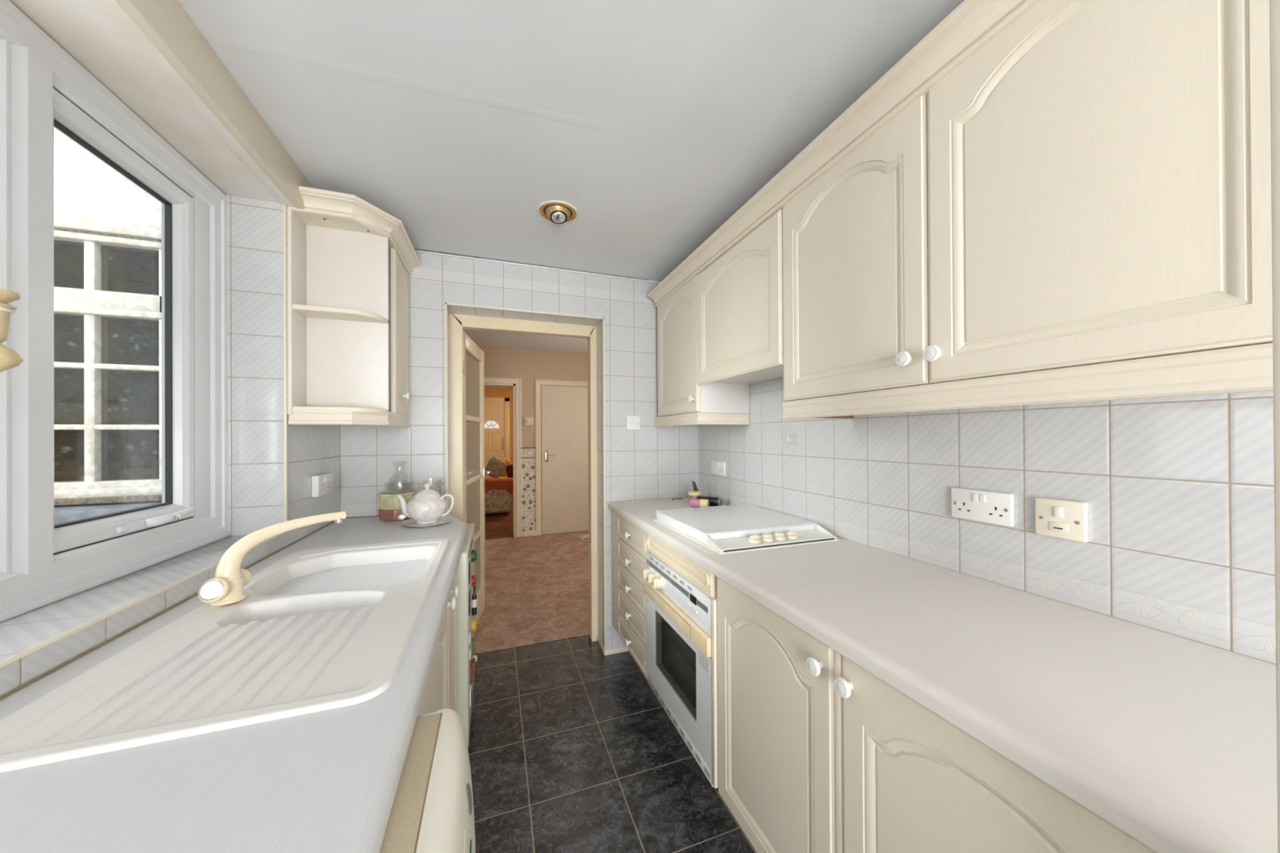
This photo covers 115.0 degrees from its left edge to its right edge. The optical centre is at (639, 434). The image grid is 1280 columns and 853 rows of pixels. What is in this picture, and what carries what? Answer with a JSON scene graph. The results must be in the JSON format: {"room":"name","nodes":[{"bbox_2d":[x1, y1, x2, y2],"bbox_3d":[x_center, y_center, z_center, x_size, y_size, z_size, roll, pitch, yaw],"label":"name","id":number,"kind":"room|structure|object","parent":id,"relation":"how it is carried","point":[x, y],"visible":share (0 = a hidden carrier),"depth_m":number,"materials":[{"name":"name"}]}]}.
{"room":"kitchen","nodes":[
{"label":"kitchen","id":0,"kind":"room"},
{"bbox_2d":[8,0,293,207],"bbox_3d":[-0.987,-0.841,0.293,0.345,0.034,2.410,0,0,-20],"label":"soffit","id":1,"kind":"structure","parent":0,"point":[99,35],"depth_m":0.96,"materials":[{"name":"beige paint"}]},
{"bbox_2d":[226,195,284,535],"bbox_3d":[-1.346,-0.238,1.428,0.173,1.169,0.006,0,0,-20],"label":"wall","id":2,"kind":"structure","parent":0,"point":[255,228],"depth_m":1.43,"materials":[{"name":"tile"}]},
{"bbox_2d":[286,413,339,545],"bbox_3d":[-0.772,0.161,-0.363,0.300,2.265,4.839,0,0,-20],"label":"wall","id":3,"kind":"structure","parent":0,"point":[313,450],"depth_m":1.65,"materials":[{"name":"tile"}]},
{"bbox_2d":[0,288,23,372],"bbox_3d":[-0.746,-0.112,0.308,0.203,0.093,0.282,0,0,-20],"label":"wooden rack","id":4,"kind":"object","parent":3,"relation":"attached to","point":[10,358],"visible":1,"depth_m":0.45,"materials":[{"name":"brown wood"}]},
{"bbox_2d":[0,0,231,622],"bbox_3d":[-1.236,-0.238,0.844,0.106,1.165,1.180,0,0,-20],"label":"window","id":5,"kind":"structure","parent":3,"relation":"in","point":[43,88],"depth_m":0.93,"materials":[{"name":"white plastic"}]},
{"bbox_2d":[0,534,278,662],"bbox_3d":[-1.140,0.347,0.875,0.165,0.006,1.180,0,0,-20],"label":"windowsill","id":6,"kind":"structure","parent":3,"relation":"attached to","point":[21,633],"depth_m":0.85,"materials":[{"name":"tile"}]},
{"bbox_2d":[0,533,286,696],"bbox_3d":[-1.204,0.824,0.850,0.300,0.949,1.180,0,0,-20],"label":"backsplash","id":7,"kind":"structure","parent":3,"relation":"attached to","point":[18,673],"depth_m":0.78,"materials":[{"name":"tile"}]},
{"bbox_2d":[0,531,287,667],"bbox_3d":[-1.063,0.346,0.903,0.004,0.008,1.180,0,0,-20],"label":"trim","id":8,"kind":"structure","parent":3,"relation":"attached to","point":[42,645],"depth_m":0.77,"materials":[{"name":"beige plastic"}]},
{"bbox_2d":[0,520,334,700],"bbox_3d":[-1.141,0.397,1.122,0.005,0.004,1.786,0,0,-20],"label":"trim","id":9,"kind":"structure","parent":3,"relation":"attached to","point":[80,655],"depth_m":0.78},
{"bbox_2d":[115,0,312,208],"bbox_3d":[-0.864,-0.886,0.449,0.027,0.127,2.620,0,0,-20],"label":"trim","id":10,"kind":"structure","parent":3,"relation":"attached to","point":[166,24],"depth_m":1.01,"materials":[{"name":"beige wood"}]},
{"bbox_2d":[283,204,287,521],"bbox_3d":[-1.266,-0.238,1.457,0.008,1.169,0.010,0,0,-20],"label":"trim","id":11,"kind":"structure","parent":3,"relation":"attached to","point":[285,291],"depth_m":1.45,"materials":[{"name":"beige plastic"}]},
{"bbox_2d":[311,472,332,497],"bbox_3d":[-1.350,0.212,1.737,0.027,0.087,0.158,0,0,-20],"label":"double socket","id":12,"kind":"object","parent":3,"relation":"attached to","point":[322,484],"visible":1,"depth_m":1.70,"materials":[{"name":"white plastic"}]},
{"bbox_2d":[286,185,421,427],"bbox_3d":[-1.185,-0.460,1.752,0.352,0.846,0.579,0,0,-20],"label":"upper cabinet","id":13,"kind":"object","parent":3,"relation":"attached to","point":[350,261],"visible":0.94,"depth_m":1.62,"materials":[{"name":"beige wood"}]},
{"bbox_2d":[484,388,512,464],"bbox_3d":[-3.166,0.111,9.886,4.700,2.450,0.150,0,0,-20],"label":"wall","id":14,"kind":"structure","parent":0,"point":[487,393],"depth_m":9.82,"materials":[{"name":"paint"}]},
{"bbox_2d":[484,397,510,478],"bbox_3d":[-3.516,0.228,9.664,0.830,2.220,0.070,0,0,-20],"label":"door","id":15,"kind":"structure","parent":14,"relation":"in","point":[496,410],"depth_m":9.70,"materials":[{"name":"brown wood"}]},
{"bbox_2d":[339,252,698,649],"bbox_3d":[-0.677,0.168,2.390,2.335,2.265,0.281,0,0,-20],"label":"wall","id":16,"kind":"structure","parent":0,"point":[651,462],"depth_m":2.32,"materials":[{"name":"tile"}]},
{"bbox_2d":[346,515,378,518],"bbox_3d":[-1.225,0.400,2.041,0.455,0.004,0.005,0,0,-20],"label":"trim","id":17,"kind":"structure","parent":16,"relation":"attached to","point":[376,515],"depth_m":2.00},
{"bbox_2d":[462,330,491,624],"bbox_3d":[-1.095,0.336,2.732,0.096,1.913,0.678,0,0,-11],"label":"door","id":18,"kind":"structure","parent":16,"relation":"in","point":[473,435],"depth_m":2.81,"materials":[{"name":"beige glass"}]},
{"bbox_2d":[449,313,597,641],"bbox_3d":[-0.685,0.301,2.483,0.844,2.000,0.100,0,0,-20],"label":"trim","id":19,"kind":"structure","parent":16,"relation":"attached to","point":[458,322],"depth_m":2.46,"materials":[{"name":"beige wood"}]},
{"bbox_2d":[444,302,605,652],"bbox_3d":[-0.608,0.296,2.266,0.854,1.972,0.010,0,0,-20],"label":"trim","id":20,"kind":"structure","parent":16,"relation":"attached to","point":[446,304],"depth_m":2.33,"materials":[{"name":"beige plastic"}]},
{"bbox_2d":[414,249,660,283],"bbox_3d":[-0.527,-0.939,2.294,1.400,0.011,0.012,0,0,-20],"label":"trim","id":21,"kind":"structure","parent":16,"relation":"attached to","point":[416,251],"depth_m":2.27,"materials":[{"name":"white paint"}]},
{"bbox_2d":[596,635,604,655],"bbox_3d":[-0.238,1.284,2.489,0.006,0.030,0.181,0,0,-20],"label":"baseboard reveal","id":22,"kind":"structure","parent":16,"relation":"attached to","point":[597,637],"depth_m":2.49,"materials":[{"name":"beige wood"}]},
{"bbox_2d":[604,646,629,655],"bbox_3d":[-0.117,1.283,2.433,0.192,0.030,0.006,0,0,-20],"label":"baseboard","id":23,"kind":"structure","parent":16,"relation":"attached to","point":[623,649],"depth_m":2.42,"materials":[{"name":"beige wood"}]},
{"bbox_2d":[626,415,639,430],"bbox_3d":[-0.040,-0.072,2.463,0.087,0.086,0.014,0,0,-20],"label":"light switch","id":24,"kind":"object","parent":16,"relation":"attached to","point":[633,422],"visible":1,"depth_m":2.46,"materials":[{"name":"white plastic"}]},
{"bbox_2d":[462,328,587,390],"bbox_3d":[-1.904,-1.141,6.345,4.700,0.080,7.980,0,0,-20],"label":"ceiling","id":25,"kind":"structure","parent":0,"point":[481,338],"depth_m":4.87,"materials":[{"name":"white paint"}]},
{"bbox_2d":[478,346,588,534],"bbox_3d":[-1.385,0.088,5.355,4.400,2.450,0.122,0,0,-20],"label":"wall","id":26,"kind":"structure","parent":0,"point":[527,365],"depth_m":5.28,"materials":[{"name":"brown paper"}]},
{"bbox_2d":[484,377,521,537],"bbox_3d":[-1.964,0.297,5.138,0.906,2.037,0.138,0,0,-20],"label":"trim","id":27,"kind":"structure","parent":26,"relation":"attached to","point":[516,383],"depth_m":5.21,"materials":[{"name":"beige wood"}]},
{"bbox_2d":[520,447,535,457],"bbox_3d":[-1.439,0.232,5.265,0.193,0.138,0.014,0,0,-20],"label":"trim","id":28,"kind":"structure","parent":26,"relation":"attached to","point":[521,447],"depth_m":5.26,"materials":[{"name":"beige wood"}]},
{"bbox_2d":[524,417,533,425],"bbox_3d":[-1.431,-0.172,5.254,0.112,0.100,0.043,0,0,-20],"label":"thermostat","id":29,"kind":"object","parent":26,"relation":"attached to","point":[527,421],"visible":1,"depth_m":5.24,"materials":[{"name":"beige plastic"}]},
{"bbox_2d":[521,530,536,537],"bbox_3d":[-1.433,1.278,5.260,0.193,0.070,0.014,0,0,-20],"label":"baseboard","id":30,"kind":"structure","parent":26,"relation":"attached to","point":[531,533],"depth_m":5.25,"materials":[{"name":"beige wood"}]},
{"bbox_2d":[534,378,587,535],"bbox_3d":[-0.935,0.293,5.443,0.899,2.037,0.018,0,0,-20],"label":"trim","id":31,"kind":"structure","parent":26,"relation":"attached to","point":[538,382],"depth_m":5.30,"materials":[{"name":"beige wood"}]},
{"bbox_2d":[541,385,588,534],"bbox_3d":[-0.928,0.328,5.435,0.739,1.943,0.097,0,0,-20],"label":"door","id":32,"kind":"structure","parent":26,"relation":"in","point":[564,409],"depth_m":5.42,"materials":[{"name":"beige wood"}]},
{"bbox_2d":[177,0,964,281],"bbox_3d":[0.055,-0.982,0.131,2.400,0.066,5.200,0,0,-20],"label":"ceiling","id":33,"kind":"structure","parent":0,"point":[723,95],"depth_m":1.16,"materials":[{"name":"white paint"}]},
{"bbox_2d":[537,200,578,223],"bbox_3d":[-0.349,-0.944,1.736,0.174,0.075,0.174,0,0,-20],"label":"ceiling spotlight","id":34,"kind":"object","parent":33,"relation":"attached to","point":[555,211],"visible":0.99,"depth_m":1.71,"materials":[{"name":"gold metal"}]},
{"bbox_2d":[467,494,756,852],"bbox_3d":[-1.028,1.334,3.927,4.700,0.066,13.100,0,0,-20],"label":"floor","id":35,"kind":"structure","parent":0,"point":[571,748],"depth_m":1.75,"materials":[{"name":"black tile"}]},
{"bbox_2d":[379,708,475,852],"bbox_3d":[-0.460,0.855,0.290,0.643,0.838,0.593,0,0,-20],"label":"washing machine","id":36,"kind":"object","parent":35,"relation":"on","point":[432,811],"visible":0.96,"depth_m":0.51,"materials":[{"name":"beige plastic"}]},
{"bbox_2d":[417,572,458,715],"bbox_3d":[-0.768,0.867,0.993,0.576,0.860,0.905,0,0,-20],"label":"base cabinet","id":37,"kind":"object","parent":35,"relation":"on","point":[440,692],"visible":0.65,"depth_m":1.15,"materials":[{"name":"beige wood"}]},
{"bbox_2d":[0,511,468,852],"bbox_3d":[-0.777,0.416,0.972,0.588,0.038,2.317,0,0,-20],"label":"countertop","id":38,"kind":"structure","parent":37,"relation":"on","point":[325,781],"depth_m":0.48,"materials":[{"name":"grey laminate"}]},
{"bbox_2d":[0,537,450,773],"bbox_3d":[-0.777,0.480,1.003,0.490,0.182,1.012,0,0,-20],"label":"sink","id":39,"kind":"object","parent":38,"relation":"in","point":[81,717],"visible":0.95,"depth_m":0.68,"materials":[{"name":"white ceramic"}]},
{"bbox_2d":[198,511,346,605],"bbox_3d":[-0.940,0.306,1.051,0.101,0.169,0.304,0,0,19],"label":"mixer tap","id":40,"kind":"object","parent":38,"relation":"on","point":[226,588],"visible":1,"depth_m":0.96,"materials":[{"name":"beige metal"}]},
{"bbox_2d":[377,490,416,520],"bbox_3d":[-1.163,0.339,1.953,0.159,0.127,0.159,0,0,-20],"label":"pot","id":41,"kind":"object","parent":38,"relation":"on","point":[385,512],"visible":0.62,"depth_m":1.89,"materials":[{"name":"ceramic"}]},
{"bbox_2d":[382,480,415,493],"bbox_3d":[-1.154,0.250,1.956,0.134,0.050,0.134,0,0,-20],"label":"glass dish","id":42,"kind":"object","parent":41,"relation":"on","point":[410,491],"visible":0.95,"depth_m":1.94,"materials":[{"name":"clear glass"}]},
{"bbox_2d":[387,461,410,492],"bbox_3d":[-1.152,0.199,1.957,0.100,0.140,0.100,0,0,-20],"label":"glass carafe","id":43,"kind":"object","parent":42,"relation":"in","point":[393,490],"visible":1,"depth_m":1.95,"materials":[{"name":"clear glass"}]},
{"bbox_2d":[400,515,452,526],"bbox_3d":[-0.954,0.393,1.829,0.203,0.016,0.203,0,0,-20],"label":"saucer","id":44,"kind":"object","parent":38,"relation":"on","point":[411,522],"visible":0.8,"depth_m":1.82,"materials":[{"name":"white ceramic"}]},
{"bbox_2d":[396,483,454,524],"bbox_3d":[-0.961,0.306,1.829,0.196,0.176,0.175,0,0,-41],"label":"teapot","id":45,"kind":"object","parent":44,"relation":"on","point":[427,505],"visible":1,"depth_m":1.79,"materials":[{"name":"white ceramic"}]},
{"bbox_2d":[457,523,475,746],"bbox_3d":[-1.007,0.864,1.696,0.580,0.843,0.550,0,0,-20],"label":"shelf","id":46,"kind":"object","parent":35,"relation":"on","point":[464,620],"visible":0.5,"depth_m":1.53,"materials":[{"name":"white wood"}]},
{"bbox_2d":[468,588,470,616],"bbox_3d":[-0.670,0.658,1.605,0.003,0.085,0.060,0,0,-20],"label":"magnet","id":47,"kind":"object","parent":46,"relation":"attached to","point":[469,588],"visible":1,"depth_m":1.58},
{"bbox_2d":[468,560,470,584],"bbox_3d":[-0.670,0.540,1.605,0.003,0.080,0.060,0,0,-20],"label":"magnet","id":48,"kind":"object","parent":46,"relation":"attached to","point":[469,560],"visible":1,"depth_m":1.59},
{"bbox_2d":[469,632,471,645],"bbox_3d":[-0.664,0.798,1.596,0.006,0.044,0.044,0,0,-20],"label":"magnet","id":49,"kind":"object","parent":46,"relation":"attached to","point":[469,633],"visible":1,"depth_m":1.58,"materials":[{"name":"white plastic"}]},
{"bbox_2d":[469,684,471,706],"bbox_3d":[-0.669,1.030,1.614,0.007,0.055,0.050,0,0,-20],"label":"magnet","id":50,"kind":"object","parent":46,"relation":"attached to","point":[470,690],"visible":1,"depth_m":1.59,"materials":[{"name":"white plastic"}]},
{"bbox_2d":[469,648,471,660],"bbox_3d":[-0.670,0.870,1.615,0.006,0.040,0.040,0,0,-20],"label":"magnet","id":51,"kind":"object","parent":46,"relation":"attached to","point":[470,651],"visible":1,"depth_m":1.60,"materials":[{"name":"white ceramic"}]},
{"bbox_2d":[470,659,472,684],"bbox_3d":[-0.686,0.964,1.662,0.008,0.070,0.060,0,0,-20],"label":"magnet","id":52,"kind":"object","parent":46,"relation":"attached to","point":[471,662],"visible":0.96,"depth_m":1.64},
{"bbox_2d":[471,636,475,655],"bbox_3d":[-0.735,0.934,1.804,0.012,0.060,0.050,0,0,-20],"label":"magnet","id":53,"kind":"object","parent":46,"relation":"attached to","point":[473,637],"visible":1,"depth_m":1.78,"materials":[{"name":"green ceramic"}]},
{"bbox_2d":[471,657,475,675],"bbox_3d":[-0.717,0.999,1.757,0.014,0.050,0.050,0,0,-20],"label":"magnet","id":54,"kind":"object","parent":46,"relation":"attached to","point":[473,660],"visible":0.68,"depth_m":1.74,"materials":[{"name":"ceramic"}]},
{"bbox_2d":[471,574,475,586],"bbox_3d":[-0.724,0.634,1.777,0.016,0.044,0.044,0,0,-20],"label":"magnet","id":55,"kind":"object","parent":46,"relation":"attached to","point":[473,577],"visible":0.98,"depth_m":1.76},
{"bbox_2d":[471,550,476,561],"bbox_3d":[-0.722,0.527,1.778,0.022,0.049,0.049,0,0,-20],"label":"magnet","id":56,"kind":"object","parent":46,"relation":"attached to","point":[473,553],"visible":1,"depth_m":1.76},
{"bbox_2d":[471,585,476,615],"bbox_3d":[-0.725,0.724,1.787,0.021,0.125,0.021,0,0,-20],"label":"magnet","id":57,"kind":"object","parent":46,"relation":"attached to","point":[474,596],"visible":0.98,"depth_m":1.78,"materials":[{"name":"black plastic"}]},
{"bbox_2d":[471,618,476,631],"bbox_3d":[-0.736,0.847,1.814,0.018,0.051,0.051,0,0,-20],"label":"magnet","id":58,"kind":"object","parent":46,"relation":"attached to","point":[473,621],"visible":1,"depth_m":1.80},
{"bbox_2d":[472,654,477,662],"bbox_3d":[-0.737,1.001,1.824,0.020,0.030,0.030,0,0,-20],"label":"magnet","id":59,"kind":"object","parent":46,"relation":"attached to","point":[475,656],"visible":0.8,"depth_m":1.82,"materials":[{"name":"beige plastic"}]},
{"bbox_2d":[484,476,511,515],"bbox_3d":[-2.903,1.036,6.832,1.430,0.571,0.870,0,0,-20],"label":"sofa","id":60,"kind":"object","parent":35,"relation":"on","point":[495,500],"visible":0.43,"depth_m":6.59,"materials":[{"name":"fabric"}]},
{"bbox_2d":[484,457,505,478],"bbox_3d":[-2.479,0.559,6.991,0.336,0.359,0.158,0,0,-20],"label":"cushion","id":61,"kind":"object","parent":60,"relation":"on","point":[495,465],"visible":0.93,"depth_m":6.95,"materials":[{"name":"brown fabric"}]},
{"bbox_2d":[484,477,513,494],"bbox_3d":[-2.583,0.845,6.605,1.080,0.274,0.294,0,0,-20],"label":"throw","id":62,"kind":"object","parent":60,"relation":"on","point":[504,483],"visible":0.4,"depth_m":6.59,"materials":[{"name":"orange fabric"}]},
{"bbox_2d":[499,457,511,476],"bbox_3d":[-2.433,0.575,7.220,0.300,0.344,0.158,0,0,-20],"label":"cushion","id":63,"kind":"object","parent":60,"relation":"on","point":[508,461],"visible":0.41,"depth_m":7.21,"materials":[{"name":"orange fabric"}]},
{"bbox_2d":[506,464,512,477],"bbox_3d":[-2.184,0.633,7.001,0.212,0.262,0.163,0,0,-20],"label":"cushion","id":64,"kind":"object","parent":60,"relation":"on","point":[509,468],"visible":0.41,"depth_m":6.93,"materials":[{"name":"red fabric"}]},
{"bbox_2d":[578,534,588,542],"bbox_3d":[-0.410,1.295,5.345,0.373,0.012,0.926,0,0,40],"label":"cable","id":65,"kind":"object","parent":35,"relation":"on","point":[585,535],"visible":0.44,"depth_m":5.13,"materials":[{"name":"white plastic"}]},
{"bbox_2d":[611,511,648,679],"bbox_3d":[0.185,0.866,2.221,0.591,0.860,0.596,0,0,-20],"label":"drawer unit","id":66,"kind":"object","parent":35,"relation":"on","point":[629,544],"visible":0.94,"depth_m":2.07,"materials":[{"name":"beige wood"}]},
{"bbox_2d":[646,533,718,788],"bbox_3d":[0.398,0.863,1.655,0.572,0.859,0.610,0,0,-20],"label":"housing","id":67,"kind":"object","parent":35,"relation":"on","point":[704,580],"visible":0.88,"depth_m":1.31,"materials":[{"name":"beige wood"}]},
{"bbox_2d":[643,551,713,786],"bbox_3d":[0.342,0.823,1.645,0.525,0.591,0.584,0,0,-20],"label":"oven","id":68,"kind":"object","parent":67,"relation":"in","point":[679,629],"visible":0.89,"depth_m":1.55,"materials":[{"name":"white metal"}]},
{"bbox_2d":[716,577,1156,852],"bbox_3d":[0.658,0.859,0.898,0.591,0.860,0.986,0,0,-20],"label":"base cabinet","id":69,"kind":"object","parent":35,"relation":"on","point":[818,753],"visible":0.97,"depth_m":0.79,"materials":[{"name":"beige wood"}]},
{"bbox_2d":[608,497,1277,852],"bbox_3d":[0.465,0.411,1.475,0.603,0.038,2.207,0,0,-20],"label":"countertop","id":70,"kind":"structure","parent":69,"relation":"on","point":[1170,740],"depth_m":0.65,"materials":[{"name":"grey laminate"}]},
{"bbox_2d":[688,490,701,503],"bbox_3d":[0.311,0.360,2.324,0.072,0.071,0.072,0,0,-20],"label":"jar","id":71,"kind":"object","parent":70,"relation":"on","point":[694,494],"visible":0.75,"depth_m":2.30,"materials":[{"name":"yellow plastic"}]},
{"bbox_2d":[691,480,698,491],"bbox_3d":[0.338,0.334,2.413,0.063,0.120,0.033,0,0,8],"label":"packet","id":72,"kind":"object","parent":70,"relation":"on","point":[695,487],"visible":0.36,"depth_m":2.40,"materials":[{"name":"black plastic"}]},
{"bbox_2d":[689,498,709,507],"bbox_3d":[0.321,0.371,2.214,0.099,0.047,0.047,0,0,24],"label":"bottle","id":73,"kind":"object","parent":70,"relation":"on","point":[697,503],"visible":0.87,"depth_m":2.20,"materials":[{"name":"yellow plastic"}]},
{"bbox_2d":[696,496,722,506],"bbox_3d":[0.386,0.370,2.274,0.143,0.049,0.049,0,0,32],"label":"tube","id":74,"kind":"object","parent":70,"relation":"on","point":[713,501],"visible":0.75,"depth_m":2.24,"materials":[{"name":"black plastic"}]},
{"bbox_2d":[653,503,839,555],"bbox_3d":[0.397,0.369,1.689,0.502,0.047,0.584,0,0,-20],"label":"cooktop","id":75,"kind":"object","parent":70,"relation":"in","point":[735,528],"visible":1,"depth_m":1.55,"materials":[{"name":"white metal"}]},
{"bbox_2d":[1269,0,1279,852],"bbox_3d":[0.520,0.238,0.294,0.065,2.100,0.055,0,0,-20],"label":"trim","id":76,"kind":"structure","parent":35,"relation":"on","point":[1274,5],"depth_m":0.31,"materials":[{"name":"beige plastic"}]},
{"bbox_2d":[697,377,1275,664],"bbox_3d":[1.238,0.152,0.357,0.100,2.265,4.839,0,0,-20],"label":"wall","id":77,"kind":"structure","parent":0,"point":[1178,491],"depth_m":0.93,"materials":[{"name":"tile"}]},
{"bbox_2d":[655,275,749,426],"bbox_3d":[0.315,-0.421,2.293,0.324,0.743,0.547,0,0,-20],"label":"upper cabinet","id":78,"kind":"object","parent":77,"relation":"attached to","point":[682,401],"visible":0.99,"depth_m":2.11,"materials":[{"name":"beige wood"}]},
{"bbox_2d":[711,460,725,475],"bbox_3d":[0.454,0.194,2.376,0.014,0.078,0.150,0,0,-20],"label":"double socket","id":79,"kind":"object","parent":77,"relation":"attached to","point":[718,468],"visible":1,"depth_m":2.36,"materials":[{"name":"white plastic"}]},
{"bbox_2d":[697,208,783,385],"bbox_3d":[0.521,-0.519,1.748,0.302,0.553,0.617,0,0,-20],"label":"upper cabinet","id":80,"kind":"object","parent":77,"relation":"attached to","point":[740,295],"visible":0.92,"depth_m":1.63,"materials":[{"name":"beige wood"}]},
{"bbox_2d":[787,434,797,444],"bbox_3d":[0.670,0.021,1.789,0.004,0.045,0.058,0,0,-20],"label":"wall plaque","id":81,"kind":"object","parent":77,"relation":"attached to","point":[792,438],"visible":1,"depth_m":1.79,"materials":[{"name":"plastic"}]},
{"bbox_2d":[951,487,1013,526],"bbox_3d":[0.913,0.191,1.095,0.014,0.083,0.146,0,0,-20],"label":"double socket","id":82,"kind":"object","parent":77,"relation":"attached to","point":[990,507],"visible":1,"depth_m":1.08,"materials":[{"name":"white plastic"}]},
{"bbox_2d":[972,493,978,501],"bbox_3d":[0.905,0.169,1.101,0.004,0.020,0.013,0,0,-20],"label":"rocker switch","id":83,"kind":"object","parent":82,"relation":"attached to","point":[975,495],"depth_m":1.10,"materials":[{"name":"white plastic"}]},
{"bbox_2d":[979,494,985,502],"bbox_3d":[0.911,0.169,1.085,0.004,0.020,0.013,0,0,-20],"label":"rocker switch","id":84,"kind":"object","parent":82,"relation":"attached to","point":[982,497],"depth_m":1.08,"materials":[{"name":"white plastic"}]},
{"bbox_2d":[782,0,1273,419],"bbox_3d":[0.789,-0.428,0.968,0.324,0.743,1.028,0,0,-20],"label":"upper cabinet","id":85,"kind":"object","parent":77,"relation":"attached to","point":[1079,210],"visible":1,"depth_m":0.72,"materials":[{"name":"beige wood"}]},
{"bbox_2d":[647,0,1040,306],"bbox_3d":[0.447,-0.820,1.452,0.079,0.076,2.166,0,0,-20],"label":"crown molding","id":86,"kind":"structure","parent":85,"relation":"attached to","point":[973,24],"depth_m":1.04,"materials":[{"name":"beige wood"}]},
{"bbox_2d":[1035,497,1088,542],"bbox_3d":[0.967,0.194,0.939,0.018,0.088,0.089,0,0,-20],"label":"fused spur","id":87,"kind":"object","parent":77,"relation":"attached to","point":[1054,517],"visible":1,"depth_m":0.93,"materials":[{"name":"beige plastic"}]},
{"bbox_2d":[1053,506,1062,517],"bbox_3d":[0.961,0.178,0.937,0.006,0.024,0.013,0,0,-20],"label":"rocker switch","id":88,"kind":"object","parent":87,"relation":"attached to","point":[1057,510],"depth_m":0.94,"materials":[{"name":"white plastic"}]},
{"label":"outside","id":89,"kind":"structure","parent":0,"visible":0},
{"bbox_3d":[-6.086,1.376,-5.265,12.980,0.100,12.200,0,0,-20],"label":"yard","id":90,"kind":"structure","parent":89,"visible":0},
{"bbox_2d":[53,127,161,506],"bbox_3d":[-5.760,-1.666,1.266,8.020,6.020,0.250,0,0,-20],"label":"wall","id":91,"kind":"structure","parent":90,"relation":"on","point":[85,185],"depth_m":2.16,"materials":[{"name":"white paint"}]},
{"bbox_2d":[53,501,161,524],"bbox_3d":[-2.939,0.439,2.015,2.220,0.145,0.220,0,0,-20],"label":"wall ledge","id":92,"kind":"object","parent":91,"relation":"attached to","point":[62,514],"visible":0.05,"depth_m":2.01,"materials":[{"name":"white paint"}]},
{"bbox_2d":[53,212,161,505],"bbox_3d":[-3.102,-0.387,2.073,1.080,1.490,0.130,0,0,-20],"label":"window","id":93,"kind":"structure","parent":91,"relation":"in","point":[108,273],"depth_m":2.17,"materials":[{"name":"white paint"}]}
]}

